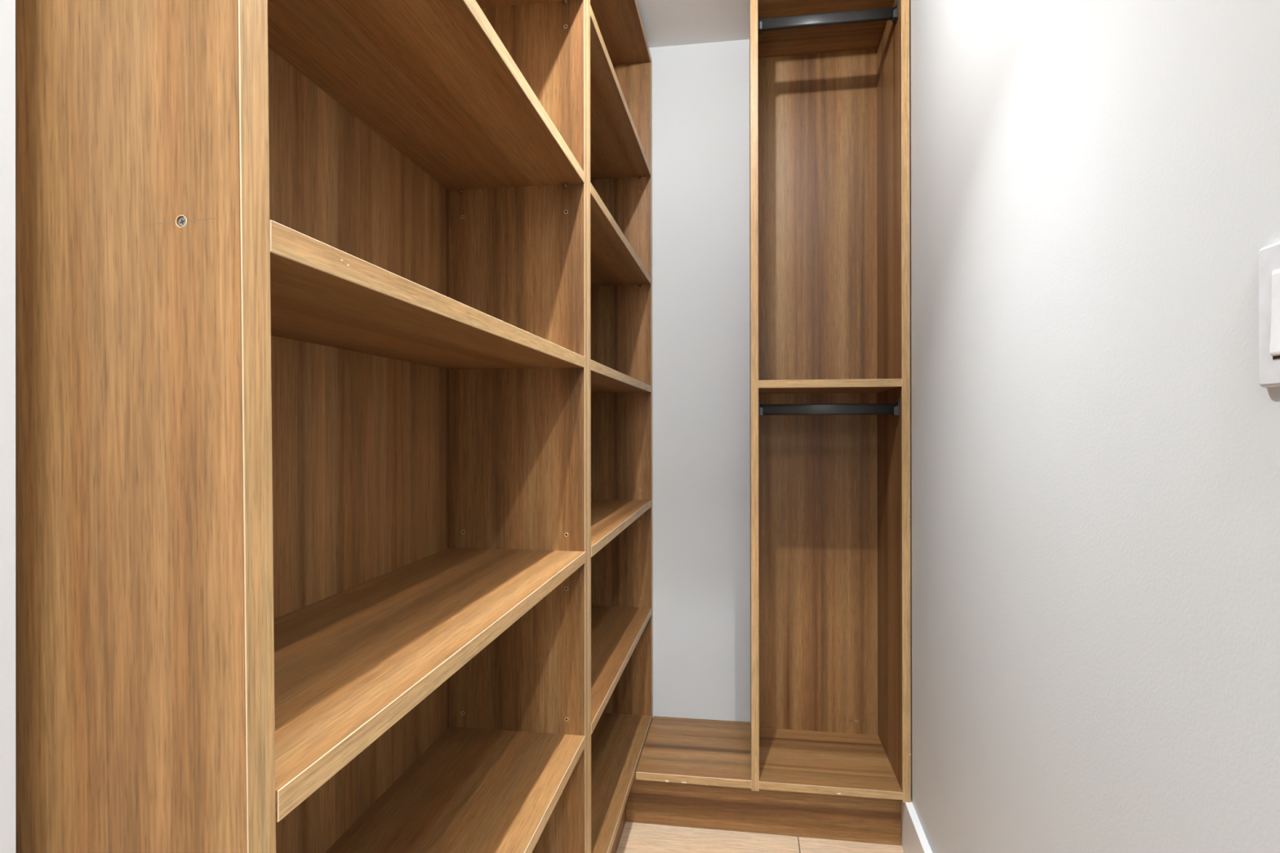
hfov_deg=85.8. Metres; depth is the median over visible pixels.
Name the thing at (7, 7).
wall
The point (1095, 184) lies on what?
wall
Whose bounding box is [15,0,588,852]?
bookcase
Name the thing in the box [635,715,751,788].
shelf
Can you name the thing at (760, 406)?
socket
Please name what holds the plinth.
on the floor
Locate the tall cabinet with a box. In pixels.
[749,0,911,802]
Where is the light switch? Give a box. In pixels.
[1258,241,1279,387]
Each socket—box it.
[757,12,762,34]
[758,399,763,416]
[891,0,898,22]
[892,398,898,416]
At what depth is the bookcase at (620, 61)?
2.21 m
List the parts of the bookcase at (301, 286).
panel, panel, shelf, shelf, shelf, shelf, panel, shelf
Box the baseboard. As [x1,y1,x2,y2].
[901,800,932,852]
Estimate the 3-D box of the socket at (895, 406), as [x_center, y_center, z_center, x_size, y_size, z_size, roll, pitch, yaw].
[0.677,-0.051,1.823,0.012,0.046,0.024,0,0,9]
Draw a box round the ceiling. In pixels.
[636,0,750,47]
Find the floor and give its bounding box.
[616,821,903,852]
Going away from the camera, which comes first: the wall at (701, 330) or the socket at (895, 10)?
the socket at (895, 10)
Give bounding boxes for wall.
[0,0,15,852]
[648,39,750,722]
[909,0,1279,852]
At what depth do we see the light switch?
0.52 m
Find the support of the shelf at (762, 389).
attached to the tall cabinet
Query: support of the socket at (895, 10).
attached to the tall cabinet
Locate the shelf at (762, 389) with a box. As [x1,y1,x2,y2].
[758,386,902,394]
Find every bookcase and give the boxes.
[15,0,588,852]
[586,0,653,852]
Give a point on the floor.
(636, 837)
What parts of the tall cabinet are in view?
panel, panel, panel, panel, panel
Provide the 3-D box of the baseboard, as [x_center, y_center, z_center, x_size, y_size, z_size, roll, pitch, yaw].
[0.596,1.039,1.219,0.018,0.139,1.878,0,0,10]
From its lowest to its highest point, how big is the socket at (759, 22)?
0.046 m
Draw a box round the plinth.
[626,773,901,845]
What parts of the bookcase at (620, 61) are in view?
panel, shelf, shelf, shelf, shelf, shelf, panel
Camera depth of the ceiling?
2.11 m

